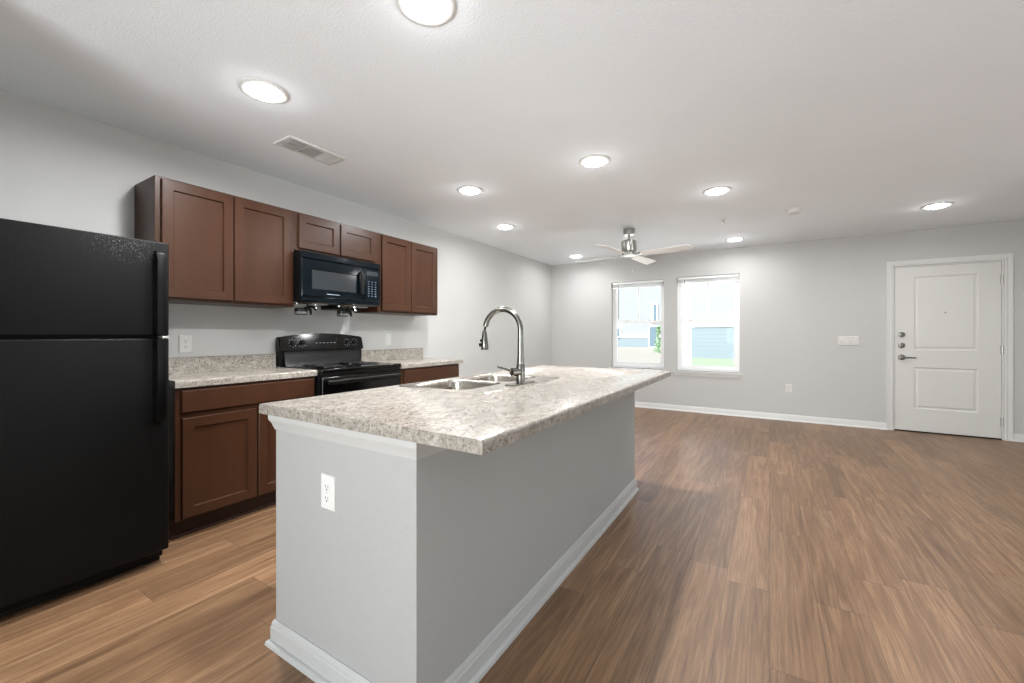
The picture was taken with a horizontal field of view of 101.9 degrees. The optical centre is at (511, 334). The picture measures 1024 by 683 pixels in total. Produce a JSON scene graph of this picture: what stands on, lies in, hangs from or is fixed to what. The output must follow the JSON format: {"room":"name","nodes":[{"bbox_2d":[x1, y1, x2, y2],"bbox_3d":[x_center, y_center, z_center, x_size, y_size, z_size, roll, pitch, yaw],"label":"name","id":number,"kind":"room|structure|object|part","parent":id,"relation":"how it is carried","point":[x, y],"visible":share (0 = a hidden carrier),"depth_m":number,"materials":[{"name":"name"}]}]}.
{"room":"open-plan kitchen","nodes":[
{"label":"open-plan kitchen","id":0,"kind":"room"},
{"bbox_2d":[0,90,551,376],"bbox_3d":[-1.841,-0.041,3.571,0.150,2.440,9.830,0,0,32],"label":"wall","id":1,"kind":"structure","parent":0,"point":[59,168],"depth_m":3.16,"materials":[{"name":"paint"}]},
{"bbox_2d":[179,335,191,352],"bbox_3d":[-2.216,0.062,2.817,0.008,0.117,0.073,0,0,32],"label":"outlet","id":2,"kind":"object","parent":1,"relation":"attached to","point":[185,341],"visible":1,"depth_m":2.81,"materials":[{"name":"white plastic"}]},
{"bbox_2d":[134,175,293,308],"bbox_3d":[-1.994,-0.571,2.859,0.341,0.727,0.835,0,0,32],"label":"upper cabinet","id":3,"kind":"object","parent":1,"relation":"attached to","point":[225,249],"visible":0.92,"depth_m":2.70,"materials":[{"name":"brown wood"}]},
{"bbox_3d":[-1.962,-0.572,2.605,0.019,0.698,0.384,0,0,32],"label":"door","id":4,"kind":"part","parent":3,"relation":"part of","materials":[{"name":"brown wood"}]},
{"bbox_3d":[-1.756,-0.572,2.939,0.019,0.698,0.387,0,0,32],"label":"door","id":5,"kind":"part","parent":3,"relation":"part of","materials":[{"name":"brown wood"}]},
{"bbox_2d":[294,211,376,263],"bbox_3d":[-1.567,-0.788,3.547,0.341,0.291,0.786,0,0,32],"label":"upper cabinet","id":6,"kind":"object","parent":1,"relation":"attached to","point":[313,234],"visible":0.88,"depth_m":3.40,"materials":[{"name":"brown wood"}]},
{"bbox_3d":[-1.530,-0.789,3.303,0.019,0.260,0.350,0,0,32],"label":"door","id":7,"kind":"part","parent":6,"relation":"part of","materials":[{"name":"brown wood"}]},
{"bbox_2d":[293,250,379,310],"bbox_3d":[-1.528,-0.420,3.482,0.474,0.408,0.732,0,0,32],"label":"microwave","id":8,"kind":"object","parent":6,"relation":"attached to","point":[327,281],"visible":0.84,"depth_m":3.32,"materials":[{"name":"black plastic"}]},
{"bbox_2d":[294,301,316,314],"bbox_3d":[-1.585,-0.201,3.195,0.164,0.098,0.098,0,0,-33],"label":"canister","id":9,"kind":"object","parent":8,"relation":"attached to","point":[297,311],"visible":1,"depth_m":3.16,"materials":[{"name":"black plastic"}]},
{"bbox_3d":[-1.563,-0.191,3.241,0.076,0.076,0.027,0,0,-43],"label":"hook arm","id":10,"kind":"part","parent":9,"relation":"part of","materials":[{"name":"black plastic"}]},
{"bbox_3d":[-1.419,-0.429,3.306,0.022,0.285,0.548,0,0,32],"label":"door","id":11,"kind":"part","parent":8,"relation":"part of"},
{"bbox_2d":[337,304,355,316],"bbox_3d":[-1.393,-0.201,3.505,0.164,0.098,0.098,0,0,-33],"label":"canister","id":12,"kind":"object","parent":8,"relation":"attached to","point":[340,313],"visible":1,"depth_m":3.48,"materials":[{"name":"black plastic"}]},
{"bbox_3d":[-1.371,-0.191,3.552,0.076,0.076,0.027,0,0,-43],"label":"hook arm","id":13,"kind":"part","parent":12,"relation":"part of","materials":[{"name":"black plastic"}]},
{"bbox_3d":[-1.267,-0.430,3.499,0.049,0.209,0.026,0,0,32],"label":"door handle","id":14,"kind":"part","parent":8,"relation":"part of","materials":[{"name":"black plastic"}]},
{"bbox_3d":[-1.225,-0.429,3.618,0.022,0.285,0.181,0,0,32],"label":"control panel","id":15,"kind":"part","parent":8,"relation":"part of","materials":[{"name":"black plastic"}]},
{"bbox_3d":[-1.335,-0.789,3.617,0.019,0.260,0.362,0,0,32],"label":"door","id":16,"kind":"part","parent":6,"relation":"part of","materials":[{"name":"brown wood"}]},
{"bbox_2d":[385,334,390,344],"bbox_3d":[-1.287,0.051,4.316,0.008,0.117,0.073,0,0,32],"label":"light switch","id":17,"kind":"object","parent":1,"relation":"attached to","point":[387,336],"visible":1,"depth_m":4.31,"materials":[{"name":"white plastic"}]},
{"bbox_2d":[355,233,437,315],"bbox_3d":[-1.148,-0.571,4.224,0.341,0.727,0.806,0,0,32],"label":"upper cabinet","id":18,"kind":"object","parent":1,"relation":"attached to","point":[408,269],"visible":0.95,"depth_m":4.09,"materials":[{"name":"brown wood"}]},
{"bbox_3d":[-1.106,-0.573,3.986,0.019,0.696,0.361,0,0,32],"label":"door","id":19,"kind":"part","parent":18,"relation":"part of","materials":[{"name":"brown wood"}]},
{"bbox_3d":[-0.907,-0.573,4.307,0.019,0.696,0.379,0,0,32],"label":"door","id":20,"kind":"part","parent":18,"relation":"part of","materials":[{"name":"brown wood"}]},
{"bbox_2d":[0,0,1023,265],"bbox_3d":[1.780,-1.311,1.326,8.672,0.100,9.830,0,0,32],"label":"ceiling","id":21,"kind":"structure","parent":0,"point":[861,116],"depth_m":2.27,"materials":[{"name":"paint"}]},
{"bbox_2d":[238,77,289,103],"bbox_3d":[-1.281,-1.251,2.149,0.228,0.020,0.228,0,0,32],"label":"recessed light","id":22,"kind":"object","parent":21,"relation":"in","point":[262,90],"visible":1,"depth_m":2.12,"materials":[{"name":"white"}]},
{"bbox_2d":[246,83,281,101],"bbox_3d":[-1.281,-1.248,2.149,0.160,0.014,0.160,0,0,32],"label":"diffuser","id":23,"kind":"object","parent":22,"relation":"attached to","point":[263,92],"depth_m":2.13,"materials":[{"name":"white plastic"}]},
{"bbox_2d":[273,135,345,165],"bbox_3d":[-1.378,-1.304,2.849,0.196,0.114,0.410,0,0,32],"label":"ceiling vent","id":24,"kind":"object","parent":21,"relation":"in","point":[291,143],"visible":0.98,"depth_m":2.82,"materials":[{"name":"white metal"}]},
{"bbox_2d":[395,0,455,25],"bbox_3d":[-0.327,-1.251,1.578,0.228,0.020,0.228,0,0,32],"label":"recessed light","id":25,"kind":"object","parent":21,"relation":"in","point":[422,12],"visible":1,"depth_m":1.60,"materials":[{"name":"white"}]},
{"bbox_2d":[404,0,446,21],"bbox_3d":[-0.327,-1.248,1.578,0.160,0.014,0.160,0,0,32],"label":"diffuser","id":26,"kind":"object","parent":25,"relation":"attached to","point":[416,10],"depth_m":1.59,"materials":[{"name":"white plastic"}]},
{"bbox_2d":[457,185,482,194],"bbox_3d":[-0.366,-1.251,3.619,0.228,0.020,0.228,0,0,32],"label":"recessed light","id":27,"kind":"object","parent":21,"relation":"in","point":[467,189],"visible":1,"depth_m":3.58,"materials":[{"name":"white"}]},
{"bbox_2d":[461,188,478,194],"bbox_3d":[-0.366,-1.248,3.619,0.160,0.014,0.160,0,0,32],"label":"diffuser","id":28,"kind":"object","parent":27,"relation":"attached to","point":[467,191],"depth_m":3.60,"materials":[{"name":"white plastic"}]},
{"bbox_2d":[495,224,514,229],"bbox_3d":[-0.082,-1.251,4.840,0.228,0.020,0.228,0,0,32],"label":"recessed light","id":29,"kind":"object","parent":21,"relation":"in","point":[500,226],"visible":1,"depth_m":4.81,"materials":[{"name":"white plastic"}]},
{"bbox_2d":[498,225,511,228],"bbox_3d":[-0.082,-1.248,4.840,0.160,0.014,0.160,0,0,32],"label":"diffuser","id":30,"kind":"object","parent":29,"relation":"attached to","point":[499,226],"depth_m":4.81,"materials":[{"name":"white plastic"}]},
{"bbox_2d":[569,255,582,257],"bbox_3d":[1.027,-1.251,6.658,0.228,0.020,0.228,0,0,32],"label":"recessed light","id":31,"kind":"object","parent":21,"relation":"in","point":[571,256],"visible":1,"depth_m":6.61,"materials":[{"name":"white plastic"}]},
{"bbox_2d":[579,154,610,167],"bbox_3d":[0.600,-1.251,3.015,0.228,0.020,0.228,0,0,32],"label":"recessed light","id":32,"kind":"object","parent":21,"relation":"in","point":[595,160],"visible":1,"depth_m":2.98,"materials":[{"name":"white"}]},
{"bbox_2d":[583,157,605,166],"bbox_3d":[0.600,-1.248,3.015,0.160,0.014,0.160,0,0,32],"label":"diffuser","id":33,"kind":"object","parent":32,"relation":"attached to","point":[590,161],"depth_m":2.99,"materials":[{"name":"white plastic"}]},
{"bbox_2d":[577,228,691,271],"bbox_3d":[1.397,-0.999,4.956,1.084,0.525,1.084,0,0,-5],"label":"ceiling fan","id":34,"kind":"object","parent":21,"relation":"hanging from","point":[628,247],"visible":1,"depth_m":4.88,"materials":[{"name":"silver metal"}]},
{"bbox_3d":[1.065,-0.950,5.232,0.555,0.036,0.134,0,0,40],"label":"blade","id":35,"kind":"part","parent":34,"relation":"part of","materials":[{"name":"white wood"}]},
{"bbox_3d":[1.120,-0.950,4.623,0.134,0.036,0.555,0,0,40],"label":"blade","id":36,"kind":"part","parent":34,"relation":"part of","materials":[{"name":"beige wood"}]},
{"bbox_3d":[1.674,-0.950,5.288,0.134,0.036,0.555,0,0,40],"label":"blade","id":37,"kind":"part","parent":34,"relation":"part of","materials":[{"name":"white wood"}]},
{"bbox_3d":[1.729,-0.950,4.679,0.555,0.036,0.134,0,0,40],"label":"blade","id":38,"kind":"part","parent":34,"relation":"part of","materials":[{"name":"beige wood"}]},
{"bbox_2d":[703,186,731,195],"bbox_3d":[1.794,-1.251,3.632,0.228,0.020,0.228,0,0,32],"label":"recessed light","id":39,"kind":"object","parent":21,"relation":"in","point":[718,190],"visible":1,"depth_m":3.60,"materials":[{"name":"white"}]},
{"bbox_2d":[707,188,726,194],"bbox_3d":[1.794,-1.248,3.632,0.160,0.014,0.160,0,0,32],"label":"diffuser","id":40,"kind":"object","parent":39,"relation":"attached to","point":[710,191],"depth_m":3.60,"materials":[{"name":"white plastic"}]},
{"bbox_2d":[725,237,744,240],"bbox_3d":[2.941,-1.251,5.474,0.228,0.020,0.228,0,0,32],"label":"recessed light","id":41,"kind":"object","parent":21,"relation":"in","point":[733,238],"visible":1,"depth_m":5.42,"materials":[{"name":"white plastic"}]},
{"bbox_2d":[728,238,741,240],"bbox_3d":[2.941,-1.248,5.474,0.160,0.014,0.160,0,0,32],"label":"diffuser","id":42,"kind":"object","parent":41,"relation":"attached to","point":[729,239],"depth_m":5.43,"materials":[{"name":"white plastic"}]},
{"bbox_2d":[785,207,801,214],"bbox_3d":[2.820,-1.232,4.158,0.136,0.057,0.136,0,0,32],"label":"smoke detector","id":43,"kind":"object","parent":21,"relation":"attached to","point":[793,210],"visible":1,"depth_m":4.12,"materials":[{"name":"white plastic"}]},
{"bbox_2d":[921,202,953,209],"bbox_3d":[4.151,-1.251,4.054,0.228,0.020,0.228,0,0,32],"label":"recessed light","id":44,"kind":"object","parent":21,"relation":"in","point":[941,204],"visible":1,"depth_m":4.02,"materials":[{"name":"white"}]},
{"bbox_2d":[926,204,948,208],"bbox_3d":[4.151,-1.248,4.054,0.160,0.014,0.160,0,0,32],"label":"diffuser","id":45,"kind":"object","parent":44,"relation":"attached to","point":[931,206],"depth_m":4.03,"materials":[{"name":"white plastic"}]},
{"bbox_2d":[0,407,1023,682],"bbox_3d":[1.780,1.229,1.326,8.672,0.100,9.830,0,0,32],"label":"floor","id":46,"kind":"structure","parent":0,"point":[746,549],"depth_m":1.92,"materials":[{"name":"brown wood"}]},
{"bbox_2d":[0,218,168,616],"bbox_3d":[-2.251,0.355,1.986,0.760,1.648,0.764,0,0,32],"label":"refrigerator","id":47,"kind":"object","parent":46,"relation":"on","point":[84,315],"visible":1,"depth_m":1.86,"materials":[{"name":"black metal"}]},
{"bbox_3d":[-1.988,0.558,1.824,0.062,1.078,0.764,0,0,32],"label":"fridge door","id":48,"kind":"part","parent":47,"relation":"part of","materials":[{"name":"black metal"}]},
{"bbox_3d":[-1.988,-0.231,1.824,0.062,0.476,0.764,0,0,32],"label":"freezer door","id":49,"kind":"part","parent":47,"relation":"part of","materials":[{"name":"black metal"}]},
{"bbox_3d":[-1.767,0.233,2.085,0.040,0.422,0.038,0,0,32],"label":"handle","id":50,"kind":"part","parent":47,"relation":"part of","materials":[{"name":"black plastic"}]},
{"bbox_3d":[-1.767,-0.209,2.085,0.040,0.424,0.038,0,0,32],"label":"handle","id":51,"kind":"part","parent":47,"relation":"part of","materials":[{"name":"black plastic"}]},
{"bbox_2d":[169,376,314,539],"bbox_3d":[-1.892,0.741,2.837,0.535,0.876,0.848,0,0,32],"label":"base cabinet","id":52,"kind":"object","parent":46,"relation":"on","point":[222,450],"visible":0.65,"depth_m":2.54,"materials":[{"name":"brown wood"}]},
{"bbox_3d":[-1.774,0.766,2.537,0.019,0.573,0.406,0,0,32],"label":"door","id":53,"kind":"part","parent":52,"relation":"part of","materials":[{"name":"brown wood"}]},
{"bbox_2d":[169,354,316,388],"bbox_3d":[-1.891,0.228,2.836,0.540,0.150,0.861,0,0,32],"label":"countertop","id":54,"kind":"structure","parent":52,"relation":"on","point":[184,372],"depth_m":2.86,"materials":[{"name":"stone"}]},
{"bbox_3d":[-1.669,0.385,2.706,0.019,0.130,0.812,0,0,32],"label":"drawer","id":55,"kind":"part","parent":52,"relation":"part of","materials":[{"name":"brown wood"}]},
{"bbox_3d":[-1.559,0.766,2.884,0.019,0.573,0.392,0,0,32],"label":"door","id":56,"kind":"part","parent":52,"relation":"part of","materials":[{"name":"brown wood"}]},
{"bbox_2d":[275,333,401,395],"bbox_3d":[-1.420,0.584,3.495,0.634,1.190,0.800,0,0,32],"label":"range","id":57,"kind":"object","parent":46,"relation":"on","point":[336,358],"visible":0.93,"depth_m":3.44,"materials":[{"name":"black metal"}]},
{"bbox_3d":[-1.630,0.247,3.413,0.152,0.008,0.143,0,0,32],"label":"coil burner","id":58,"kind":"part","parent":57,"relation":"part of","materials":[{"name":"black metal"}]},
{"bbox_3d":[-1.452,0.247,3.305,0.191,0.008,0.180,0,0,32],"label":"coil burner","id":59,"kind":"part","parent":57,"relation":"part of","materials":[{"name":"black metal"}]},
{"bbox_2d":[283,361,400,373],"bbox_3d":[-1.413,0.271,3.500,0.534,0.031,0.768,0,0,32],"label":"cooktop","id":60,"kind":"object","parent":57,"relation":"in","point":[322,367],"depth_m":3.38,"materials":[{"name":"black glass"}]},
{"bbox_3d":[-1.428,0.247,3.742,0.191,0.008,0.180,0,0,32],"label":"coil burner","id":61,"kind":"part","parent":57,"relation":"part of","materials":[{"name":"black metal"}]},
{"bbox_3d":[-1.206,0.299,3.372,0.032,0.027,0.756,0,0,32],"label":"vent trim","id":62,"kind":"part","parent":57,"relation":"part of","materials":[{"name":"black plastic"}]},
{"bbox_3d":[-1.208,0.640,3.373,0.040,0.647,0.752,0,0,32],"label":"oven door","id":63,"kind":"part","parent":57,"relation":"part of","materials":[{"name":"black glass"}]},
{"bbox_3d":[-1.171,0.354,3.350,0.056,0.034,0.704,0,0,32],"label":"oven handle","id":64,"kind":"part","parent":57,"relation":"part of","materials":[{"name":"black metal"}]},
{"bbox_3d":[-1.249,0.247,3.629,0.152,0.008,0.143,0,0,32],"label":"coil burner","id":65,"kind":"part","parent":57,"relation":"part of","materials":[{"name":"black metal"}]},
{"bbox_2d":[399,363,458,384],"bbox_3d":[-1.015,0.741,4.193,0.595,0.876,0.814,0,0,32],"label":"base cabinet","id":66,"kind":"object","parent":46,"relation":"on","point":[428,373],"visible":0.09,"depth_m":3.98,"materials":[{"name":"brown wood"}]},
{"bbox_2d":[361,348,462,368],"bbox_3d":[-1.003,0.228,4.212,0.600,0.150,0.867,0,0,32],"label":"countertop","id":67,"kind":"structure","parent":66,"relation":"on","point":[411,357],"depth_m":4.21,"materials":[{"name":"stone"}]},
{"bbox_2d":[265,387,638,682],"bbox_3d":[0.013,0.741,2.361,0.791,0.876,2.339,0,0,32],"label":"kitchen island","id":68,"kind":"object","parent":46,"relation":"on","point":[429,562],"visible":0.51,"depth_m":1.44,"materials":[{"name":"paint"}]},
{"bbox_2d":[321,473,334,511],"bbox_3d":[-0.626,0.536,1.410,0.073,0.117,0.008,0,0,32],"label":"outlet","id":69,"kind":"object","parent":68,"relation":"attached to","point":[327,481],"visible":1,"depth_m":1.40,"materials":[{"name":"white plastic"}]},
{"bbox_2d":[324,482,329,491],"bbox_3d":[-0.628,0.516,1.407,0.033,0.029,0.002,0,0,32],"label":"receptacle","id":70,"kind":"object","parent":69,"relation":"attached to","point":[326,484],"depth_m":1.41,"materials":[{"name":"white plastic"}]},
{"bbox_2d":[324,494,329,502],"bbox_3d":[-0.628,0.555,1.407,0.033,0.029,0.002,0,0,32],"label":"receptacle","id":71,"kind":"object","parent":69,"relation":"attached to","point":[326,496],"depth_m":1.41,"materials":[{"name":"white plastic"}]},
{"bbox_3d":[0.013,0.332,2.361,0.775,0.058,2.323,0,0,32],"label":"cove moulding","id":72,"kind":"part","parent":68,"relation":"part of","materials":[{"name":"white wood"}]},
{"bbox_3d":[0.013,1.132,2.361,0.791,0.094,2.339,0,0,32],"label":"baseboard","id":73,"kind":"part","parent":68,"relation":"part of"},
{"bbox_2d":[259,365,670,454],"bbox_3d":[0.097,0.284,2.323,1.060,0.038,2.359,0,0,32],"label":"island countertop","id":74,"kind":"structure","parent":68,"relation":"on","point":[480,424],"depth_m":1.51,"materials":[{"name":"stone"}]},
{"bbox_2d":[399,373,558,393],"bbox_3d":[-0.144,0.355,2.333,0.552,0.190,0.830,0,0,32],"label":"sink","id":75,"kind":"object","parent":74,"relation":"in","point":[485,383],"visible":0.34,"depth_m":2.35,"materials":[{"name":"metal"}]},
{"bbox_3d":[-0.286,0.353,2.189,0.372,0.186,0.365,0,0,32],"label":"bowl","id":76,"kind":"part","parent":75,"relation":"part of","materials":[{"name":"metal"}]},
{"bbox_3d":[-0.078,0.353,2.525,0.372,0.186,0.365,0,0,32],"label":"bowl","id":77,"kind":"part","parent":75,"relation":"part of","materials":[{"name":"metal"}]},
{"bbox_2d":[479,307,534,385],"bbox_3d":[-0.056,0.054,2.272,0.301,0.413,0.250,0,0,32],"label":"kitchen faucet","id":78,"kind":"object","parent":74,"relation":"on","point":[519,371],"visible":1,"depth_m":2.20,"materials":[{"name":"silver metal"}]},
{"bbox_3d":[-0.049,0.009,2.268,0.261,0.323,0.040,0,0,32],"label":"spout","id":79,"kind":"part","parent":78,"relation":"part of","materials":[{"name":"silver metal"}]},
{"bbox_3d":[-0.035,0.179,2.166,0.088,0.038,0.014,0,0,-23],"label":"lever handle","id":80,"kind":"part","parent":78,"relation":"part of","materials":[{"name":"silver metal"}]},
{"bbox_3d":[0.045,0.258,2.210,0.064,0.005,0.250,0,0,32],"label":"deck plate","id":81,"kind":"part","parent":78,"relation":"part of","materials":[{"name":"silver metal"}]},
{"bbox_2d":[894,429,1001,439],"bbox_3d":[5.136,1.173,4.942,0.902,0.013,0.146,0,0,32],"label":"threshold","id":82,"kind":"object","parent":46,"relation":"on","point":[894,429],"visible":0.48,"depth_m":4.86,"materials":[{"name":"brown wood"}]},
{"bbox_2d":[552,220,1023,439],"bbox_3d":[3.319,-0.041,6.067,5.992,2.440,0.150,0,0,32],"label":"wall","id":83,"kind":"structure","parent":0,"point":[797,299],"depth_m":5.66,"materials":[{"name":"paint"}]},
{"bbox_2d":[608,367,663,369],"bbox_3d":[2.048,0.589,6.790,0.940,0.075,0.110,0,0,32],"label":"window sill","id":84,"kind":"structure","parent":83,"relation":"attached to","point":[608,367],"depth_m":6.75,"materials":[{"name":"white wood"}]},
{"bbox_2d":[613,282,663,368],"bbox_3d":[2.093,-0.163,6.862,0.850,1.427,0.060,0,0,32],"label":"window","id":85,"kind":"structure","parent":83,"relation":"in","point":[615,291],"depth_m":6.88,"materials":[{"name":"white plastic"}]},
{"bbox_2d":[612,279,663,318],"bbox_3d":[2.056,-0.565,6.802,0.834,0.618,0.048,0,0,32],"label":"window blind","id":86,"kind":"object","parent":85,"relation":"attached to","point":[648,283],"visible":1,"depth_m":6.81,"materials":[{"name":"white plastic"}]},
{"bbox_3d":[2.059,-0.858,6.807,0.834,0.032,0.036,0,0,32],"label":"head rail","id":87,"kind":"part","parent":86,"relation":"part of","materials":[{"name":"white plastic"}]},
{"bbox_3d":[2.059,-0.778,6.807,0.826,0.016,0.026,0,0,32],"label":"rail","id":88,"kind":"part","parent":86,"relation":"part of","materials":[{"name":"white plastic"}]},
{"bbox_3d":[2.087,0.140,6.853,0.778,0.732,0.022,0,0,32],"label":"sash","id":89,"kind":"part","parent":85,"relation":"part of","materials":[{"name":"white plastic"}]},
{"bbox_3d":[2.101,-0.514,6.874,0.778,0.652,0.020,0,0,32],"label":"sash","id":90,"kind":"part","parent":85,"relation":"part of","materials":[{"name":"white glass"}]},
{"bbox_2d":[673,370,742,377],"bbox_3d":[2.933,0.595,6.241,0.950,0.075,0.110,0,0,32],"label":"window sill","id":91,"kind":"structure","parent":83,"relation":"attached to","point":[676,372],"depth_m":6.20,"materials":[{"name":"white wood"}]},
{"bbox_2d":[677,274,739,372],"bbox_3d":[2.978,-0.165,6.314,0.860,1.444,0.060,0,0,32],"label":"window","id":92,"kind":"structure","parent":83,"relation":"in","point":[736,368],"depth_m":6.32,"materials":[{"name":"white plastic"}]},
{"bbox_2d":[677,274,738,316],"bbox_3d":[2.941,-0.576,6.253,0.844,0.618,0.048,0,0,32],"label":"window blind","id":93,"kind":"object","parent":92,"relation":"attached to","point":[728,277],"visible":1,"depth_m":6.26,"materials":[{"name":"white plastic"}]},
{"bbox_3d":[2.944,-0.869,6.258,0.844,0.032,0.036,0,0,32],"label":"head rail","id":94,"kind":"part","parent":93,"relation":"part of","materials":[{"name":"white plastic"}]},
{"bbox_3d":[2.944,-0.789,6.258,0.836,0.016,0.026,0,0,32],"label":"rail","id":95,"kind":"part","parent":93,"relation":"part of","materials":[{"name":"white plastic"}]},
{"bbox_3d":[2.985,-0.519,6.325,0.788,0.663,0.020,0,0,32],"label":"sash","id":96,"kind":"part","parent":92,"relation":"part of","materials":[{"name":"white glass"}]},
{"bbox_3d":[2.972,0.143,6.304,0.788,0.738,0.022,0,0,32],"label":"sash","id":97,"kind":"part","parent":92,"relation":"part of","materials":[{"name":"white plastic"}]},
{"bbox_2d":[635,402,886,429],"bbox_3d":[2.686,1.137,6.355,4.611,0.084,0.027,0,0,32],"label":"baseboard","id":98,"kind":"structure","parent":83,"relation":"attached to","point":[774,416],"depth_m":5.79,"materials":[{"name":"white wood"}]},
{"bbox_2d":[785,384,791,392],"bbox_3d":[3.788,0.736,5.683,0.073,0.117,0.008,0,0,32],"label":"outlet","id":99,"kind":"object","parent":83,"relation":"attached to","point":[788,387],"visible":1,"depth_m":5.68,"materials":[{"name":"white plastic"}]},
{"bbox_2d":[838,336,858,344],"bbox_3d":[4.332,0.076,5.345,0.202,0.104,0.009,0,0,32],"label":"light switch","id":100,"kind":"object","parent":83,"relation":"attached to","point":[842,340],"visible":1,"depth_m":5.34,"materials":[{"name":"white plastic"}]},
{"bbox_2d":[894,261,1002,437],"bbox_3d":[5.099,0.172,4.872,0.905,1.982,0.101,0,0,32],"label":"door","id":101,"kind":"structure","parent":83,"relation":"in","point":[948,349],"depth_m":4.87,"materials":[{"name":"white wood"}]},
{"bbox_3d":[4.795,0.277,5.035,0.156,0.068,0.057,0,0,32],"label":"lever handle","id":102,"kind":"part","parent":101,"relation":"part of","materials":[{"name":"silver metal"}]},
{"bbox_2d":[886,253,1012,440],"bbox_3d":[5.131,0.139,4.933,1.058,2.080,0.168,0,0,32],"label":"door frame","id":103,"kind":"structure","parent":83,"relation":"attached to","point":[1008,257],"depth_m":4.64,"materials":[{"name":"white wood"}]},
{"bbox_2d":[1011,434,1023,441],"bbox_3d":[5.671,1.137,4.504,0.348,0.084,0.027,0,0,32],"label":"baseboard","id":104,"kind":"structure","parent":83,"relation":"attached to","point":[1016,437],"depth_m":4.57,"materials":[{"name":"white wood"}]},
{"label":"outside","id":105,"kind":"structure","parent":0,"visible":0},
{"bbox_3d":[19.178,1.429,45.163,105.000,0.200,83.020,0,0,32],"label":"ground","id":106,"kind":"structure","parent":105,"visible":0},
{"bbox_2d":[653,325,660,352],"bbox_3d":[4.848,0.499,13.458,0.559,1.661,0.513,0,0,32],"label":"shrub","id":107,"kind":"object","parent":106,"relation":"on","point":[658,328],"visible":0.48,"depth_m":13.44,"materials":[{"name":"green plant"}]},
{"bbox_2d":[683,284,690,364],"bbox_3d":[3.616,-0.296,8.736,0.320,3.250,0.320,0,0,32],"label":"porch post","id":108,"kind":"object","parent":106,"relation":"on","point":[686,326],"visible":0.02,"depth_m":8.59,"materials":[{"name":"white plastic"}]},
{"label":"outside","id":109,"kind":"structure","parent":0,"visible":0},
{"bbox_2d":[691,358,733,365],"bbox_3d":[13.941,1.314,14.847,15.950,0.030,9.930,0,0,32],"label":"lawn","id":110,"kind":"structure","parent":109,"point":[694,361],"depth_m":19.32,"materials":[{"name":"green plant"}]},
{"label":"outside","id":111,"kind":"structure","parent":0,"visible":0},
{"bbox_2d":[617,347,660,362],"bbox_3d":[21.159,1.329,48.359,105.000,0.020,75.500,0,0,32],"label":"parking lot","id":112,"kind":"structure","parent":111,"point":[624,354],"depth_m":26.19,"materials":[{"name":"beige concrete"}]},
{"bbox_2d":[617,285,660,346],"bbox_3d":[11.585,-4.596,50.471,19.500,11.850,11.000,0,0,32],"label":"apartment building","id":113,"kind":"structure","parent":112,"relation":"on","point":[639,334],"depth_m":43.48,"materials":[{"name":"white"}]},
{"bbox_3d":[14.478,0.204,42.612,0.700,2.050,0.029,0,0,32],"label":"pane","id":114,"kind":"part","parent":113,"relation":"part of","materials":[{"name":"glass"}]},
{"bbox_3d":[14.626,-2.271,42.520,0.350,1.700,0.029,0,0,32],"label":"pane","id":115,"kind":"part","parent":113,"relation":"part of","materials":[{"name":"glass"}]},
{"bbox_2d":[691,280,734,358],"bbox_3d":[16.769,-2.946,23.725,13.500,8.550,9.000,0,0,32],"label":"neighbouring house","id":116,"kind":"structure","parent":112,"relation":"on","point":[715,340],"depth_m":22.58,"materials":[{"name":"white"}]}
]}

